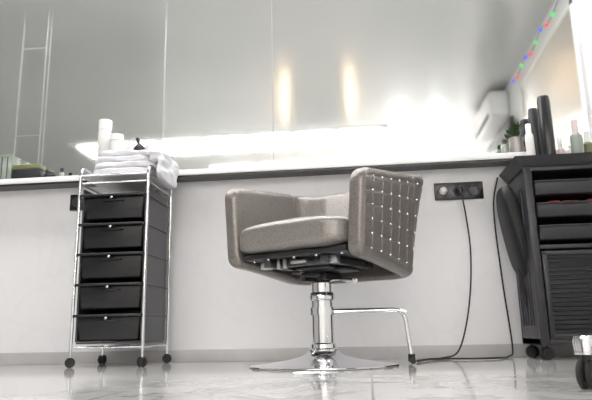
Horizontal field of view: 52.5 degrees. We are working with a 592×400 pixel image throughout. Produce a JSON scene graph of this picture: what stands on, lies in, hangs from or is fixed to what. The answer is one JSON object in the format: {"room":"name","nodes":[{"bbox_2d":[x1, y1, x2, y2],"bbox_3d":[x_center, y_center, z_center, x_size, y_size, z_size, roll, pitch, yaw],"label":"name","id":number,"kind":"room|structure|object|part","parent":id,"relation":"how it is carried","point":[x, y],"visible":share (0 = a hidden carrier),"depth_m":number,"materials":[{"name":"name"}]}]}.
{"room":"salon","nodes":[
{"label":"salon","id":0,"kind":"room"},
{"bbox_2d":[0,0,591,352],"bbox_3d":[-2.341,-0.420,3.521,8.800,2.700,0.108,-3,-13,6],"label":"wall","id":1,"kind":"structure","parent":0,"point":[207,84],"depth_m":3.16,"materials":[{"name":"white paint"}]},
{"bbox_2d":[70,194,82,210],"bbox_3d":[-1.176,0.013,3.226,0.082,0.088,0.018,-3,-13,6],"label":"wall socket","id":2,"kind":"object","parent":1,"relation":"attached to","point":[73,198],"depth_m":3.22,"materials":[{"name":"black plastic"}]},
{"bbox_3d":[-0.947,-0.948,3.413,1.636,1.694,0.006,-3,-13,6],"label":"mirror panel","id":3,"kind":"part","parent":1,"relation":"part of","materials":[{"name":"clear glass"}]},
{"bbox_2d":[0,149,570,191],"bbox_3d":[-0.856,-0.113,3.172,5.600,0.041,0.100,-3,-13,6],"label":"wall ledge","id":4,"kind":"object","parent":1,"relation":"attached to","point":[494,159],"depth_m":3.04,"materials":[{"name":"white"}]},
{"bbox_2d":[0,155,20,178],"bbox_3d":[-1.627,-0.165,3.276,0.206,0.136,0.090,-3,-13,6],"label":"towel","id":5,"kind":"object","parent":4,"relation":"on","point":[7,162],"visible":0.75,"depth_m":3.23,"materials":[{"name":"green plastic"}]},
{"bbox_2d":[12,164,45,178],"bbox_3d":[-1.443,-0.146,3.246,0.155,0.079,0.075,-3,-13,6],"label":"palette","id":6,"kind":"object","parent":4,"relation":"on","point":[28,170],"visible":0.83,"depth_m":3.21,"materials":[{"name":"black plastic"}]},
{"bbox_3d":[-1.444,-0.172,3.252,0.150,0.026,0.070,-3,-13,6],"label":"lid","id":7,"kind":"part","parent":6,"relation":"part of","materials":[{"name":"yellow plastic"}]},
{"bbox_2d":[44,171,55,176],"bbox_3d":[-1.323,-0.132,3.228,0.060,0.039,0.060,-3,-13,6],"label":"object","id":8,"kind":"object","parent":4,"relation":"on","point":[48,173],"visible":0.77,"depth_m":3.21,"materials":[{"name":"black"}]},
{"bbox_2d":[59,168,63,175],"bbox_3d":[-1.259,-0.143,3.223,0.028,0.055,0.028,-3,-13,6],"label":"bottle","id":9,"kind":"object","parent":4,"relation":"on","point":[61,173],"visible":0.72,"depth_m":3.22,"materials":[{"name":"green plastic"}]},
{"bbox_2d":[500,139,507,152],"bbox_3d":[1.029,-0.260,2.967,0.032,0.080,0.032,-3,-13,6],"label":"perfume bottle","id":10,"kind":"object","parent":4,"relation":"on","point":[504,149],"visible":0.8,"depth_m":2.96,"materials":[{"name":"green glass"}]},
{"bbox_2d":[0,344,591,364],"bbox_3d":[-2.321,0.857,3.185,8.600,0.060,0.012,-3,-13,6],"label":"baseboard","id":11,"kind":"structure","parent":1,"relation":"attached to","point":[475,350],"depth_m":2.93,"materials":[{"name":"tile"}]},
{"bbox_3d":[0.656,-1.021,3.232,1.588,1.694,0.006,-3,-13,6],"label":"mirror panel","id":12,"kind":"part","parent":1,"relation":"part of","materials":[{"name":"clear glass"}]},
{"bbox_2d":[434,181,483,200],"bbox_3d":[0.805,-0.040,2.981,0.236,0.088,0.042,-3,-13,6],"label":"wall socket","id":13,"kind":"object","parent":1,"relation":"attached to","point":[472,190],"visible":0.91,"depth_m":2.96,"materials":[{"name":"black plastic"}]},
{"bbox_2d":[416,177,513,361],"bbox_3d":[0.729,0.289,2.761,0.600,0.860,0.210,5,-14,-24],"label":"power cable","id":14,"kind":"object","parent":13,"relation":"attached to","point":[459,189],"visible":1,"depth_m":2.85,"materials":[{"name":"black plastic"}]},
{"bbox_3d":[0.647,0.320,2.767,0.451,0.806,0.089,9,-16,-38],"label":"cord","id":15,"kind":"part","parent":14,"relation":"part of","materials":[{"name":"black rubber"}]},
{"bbox_2d":[507,122,524,152],"bbox_3d":[1.088,-0.302,2.973,0.085,0.162,0.098,11,-17,-43],"label":"potted plant","id":16,"kind":"object","parent":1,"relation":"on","point":[516,144],"visible":0.94,"depth_m":2.95,"materials":[{"name":"green plant"}]},
{"bbox_3d":[1.091,-0.264,2.965,0.074,0.085,0.074,-3,-13,6],"label":"pot","id":17,"kind":"part","parent":16,"relation":"part of","materials":[{"name":"grey"}]},
{"bbox_2d":[575,0,591,122],"bbox_3d":[1.681,-1.089,3.104,0.450,1.720,0.040,-3,-13,6],"label":"window","id":18,"kind":"structure","parent":1,"relation":"attached to","point":[583,7],"depth_m":3.06,"materials":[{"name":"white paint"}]},
{"bbox_2d":[0,356,591,399],"bbox_3d":[-2.706,0.246,0.022,9.000,0.100,6.900,-3,-13,6],"label":"floor","id":19,"kind":"structure","parent":0,"point":[511,378],"depth_m":1.65,"materials":[{"name":"tile"}]},
{"bbox_2d":[64,165,172,367],"bbox_3d":[-0.823,0.317,2.881,0.380,0.922,0.380,-3,-13,6],"label":"trolley","id":20,"kind":"object","parent":19,"relation":"on","point":[121,285],"visible":0.96,"depth_m":2.76,"materials":[{"name":"silver metal"}]},
{"bbox_3d":[-0.820,0.595,2.800,0.308,0.114,0.342,-3,-13,6],"label":"drawer","id":21,"kind":"part","parent":20,"relation":"part of","materials":[{"name":"black plastic"}]},
{"bbox_3d":[-0.823,0.461,2.830,0.308,0.114,0.342,-3,-13,6],"label":"drawer","id":22,"kind":"part","parent":20,"relation":"part of","materials":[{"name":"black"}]},
{"bbox_3d":[-0.825,0.328,2.859,0.308,0.114,0.342,-3,-13,6],"label":"drawer","id":23,"kind":"part","parent":20,"relation":"part of","materials":[{"name":"black plastic"}]},
{"bbox_3d":[-0.828,0.194,2.889,0.308,0.114,0.342,-3,-13,6],"label":"drawer","id":24,"kind":"part","parent":20,"relation":"part of","materials":[{"name":"black plastic"}]},
{"bbox_3d":[-0.831,0.060,2.918,0.308,0.114,0.342,-3,-13,6],"label":"drawer","id":25,"kind":"part","parent":20,"relation":"part of","materials":[{"name":"black plastic"}]},
{"bbox_2d":[82,174,169,192],"bbox_3d":[-0.832,-0.084,2.972,0.320,0.008,0.320,-3,-13,6],"label":"tray","id":26,"kind":"object","parent":20,"relation":"on","point":[133,186],"depth_m":2.96,"materials":[{"name":"white paint"}]},
{"bbox_2d":[93,149,178,187],"bbox_3d":[-0.790,-0.147,2.974,0.378,0.164,0.302,-3,-13,6],"label":"towels","id":27,"kind":"object","parent":20,"relation":"on","point":[126,160],"visible":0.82,"depth_m":2.85,"materials":[{"name":"fabric"}]},
{"bbox_2d":[97,119,112,157],"bbox_3d":[-0.949,-0.304,2.978,0.066,0.190,0.066,-3,-13,6],"label":"spray bottle","id":28,"kind":"object","parent":27,"relation":"on","point":[105,125],"visible":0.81,"depth_m":2.95,"materials":[{"name":"white plastic"}]},
{"bbox_2d":[110,133,123,151],"bbox_3d":[-0.879,-0.272,2.942,0.064,0.100,0.064,-3,-13,6],"label":"jar","id":29,"kind":"object","parent":27,"relation":"on","point":[117,139],"visible":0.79,"depth_m":2.92,"materials":[{"name":"white plastic"}]},
{"bbox_2d":[126,141,133,149],"bbox_3d":[-0.841,-0.251,3.046,0.048,0.095,0.048,-3,-13,6],"label":"lotion bottle","id":30,"kind":"object","parent":27,"relation":"on","point":[130,144],"visible":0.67,"depth_m":3.04,"materials":[{"name":"white plastic"}]},
{"bbox_2d":[134,138,144,148],"bbox_3d":[-0.775,-0.269,2.969,0.058,0.082,0.058,-3,-13,6],"label":"brush","id":31,"kind":"object","parent":27,"relation":"on","point":[138,145],"visible":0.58,"depth_m":2.95,"materials":[{"name":"black plastic"}]},
{"bbox_2d":[145,144,153,149],"bbox_3d":[-0.731,-0.247,2.990,0.044,0.050,0.044,-3,-13,6],"label":"jar","id":32,"kind":"object","parent":27,"relation":"on","point":[149,147],"visible":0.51,"depth_m":2.97,"materials":[{"name":"white plastic"}]},
{"bbox_2d":[225,167,422,370],"bbox_3d":[0.145,0.280,2.462,0.681,0.774,0.684,-10,-15,34],"label":"salon chair","id":33,"kind":"object","parent":19,"relation":"on","point":[365,233],"visible":1,"depth_m":2.32,"materials":[{"name":"leather"}]},
{"bbox_2d":[240,215,348,254],"bbox_3d":[0.097,0.158,2.420,0.508,0.131,0.520,-10,-15,34],"label":"seat cushion","id":34,"kind":"object","parent":33,"relation":"on","point":[309,234],"depth_m":2.19,"materials":[{"name":"leather"}]},
{"bbox_3d":[0.097,0.266,2.409,0.300,0.034,0.360,-10,-15,34],"label":"under frame","id":35,"kind":"part","parent":33,"relation":"part of","materials":[{"name":"grey metal"}]},
{"bbox_3d":[0.178,0.314,2.347,0.015,0.029,0.185,7,-15,-32],"label":"pump lever","id":36,"kind":"part","parent":33,"relation":"part of","materials":[{"name":"silver metal"}]},
{"bbox_2d":[496,152,591,359],"bbox_3d":[1.212,0.256,2.675,0.546,0.868,0.341,-3,-13,6],"label":"trolley","id":37,"kind":"object","parent":19,"relation":"on","point":[544,209],"visible":1,"depth_m":2.58,"materials":[{"name":"grey plastic"}]},
{"bbox_3d":[1.005,0.381,2.684,0.027,0.205,0.099,-3,-13,6],"label":"pod cord","id":38,"kind":"part","parent":37,"relation":"part of","materials":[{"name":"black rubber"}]},
{"bbox_2d":[525,124,535,154],"bbox_3d":[1.111,-0.255,2.847,0.040,0.220,0.040,-3,-13,6],"label":"shampoo bottle","id":39,"kind":"object","parent":37,"relation":"on","point":[529,139],"visible":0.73,"depth_m":2.84,"materials":[{"name":"white plastic"}]},
{"bbox_2d":[528,108,541,154],"bbox_3d":[1.168,-0.291,2.921,0.048,0.320,0.048,-3,-13,6],"label":"can","id":40,"kind":"object","parent":37,"relation":"on","point":[533,120],"visible":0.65,"depth_m":2.91,"materials":[{"name":"black plastic"}]},
{"bbox_2d":[499,152,591,182],"bbox_3d":[1.227,-0.147,2.763,0.498,0.043,0.338,-3,-13,6],"label":"tray","id":41,"kind":"object","parent":37,"relation":"on","point":[518,164],"depth_m":2.63,"materials":[{"name":"grey plastic"}]},
{"bbox_2d":[537,95,555,154],"bbox_3d":[1.188,-0.324,2.843,0.060,0.350,0.060,-3,-13,6],"label":"can","id":42,"kind":"object","parent":37,"relation":"on","point":[543,102],"visible":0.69,"depth_m":2.83,"materials":[{"name":"black metal"}]},
{"bbox_2d":[556,138,564,153],"bbox_3d":[1.273,-0.220,2.882,0.040,0.160,0.040,-3,-13,6],"label":"bottle","id":43,"kind":"object","parent":37,"relation":"on","point":[560,150],"visible":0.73,"depth_m":2.88,"materials":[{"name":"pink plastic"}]},
{"bbox_3d":[1.223,0.391,2.504,0.352,0.370,0.027,-3,-13,6],"label":"louvred door","id":44,"kind":"part","parent":37,"relation":"part of","materials":[{"name":"grey plastic"}]},
{"bbox_2d":[570,119,584,152],"bbox_3d":[1.312,-0.269,2.805,0.056,0.220,0.056,-3,-13,6],"label":"bottle","id":45,"kind":"object","parent":37,"relation":"on","point":[576,139],"visible":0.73,"depth_m":2.79,"materials":[{"name":"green plastic"}]},
{"bbox_2d":[583,131,591,151],"bbox_3d":[1.389,-0.240,2.851,0.050,0.180,0.050,-3,-13,6],"label":"bottle","id":46,"kind":"object","parent":37,"relation":"on","point":[587,143],"visible":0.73,"depth_m":2.84,"materials":[{"name":"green glass"}]},
{"bbox_2d":[572,334,591,388],"bbox_3d":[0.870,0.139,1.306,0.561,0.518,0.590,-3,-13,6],"label":"caster wheel","id":47,"kind":"object","parent":19,"relation":"on","point":[582,344],"visible":1,"depth_m":1.28,"materials":[{"name":"plastic"}]},
{"bbox_3d":[0.749,0.304,1.285,0.300,0.047,0.048,-3,-13,6],"label":"leg","id":48,"kind":"part","parent":47,"relation":"part of","materials":[{"name":"silver metal"}]}
]}

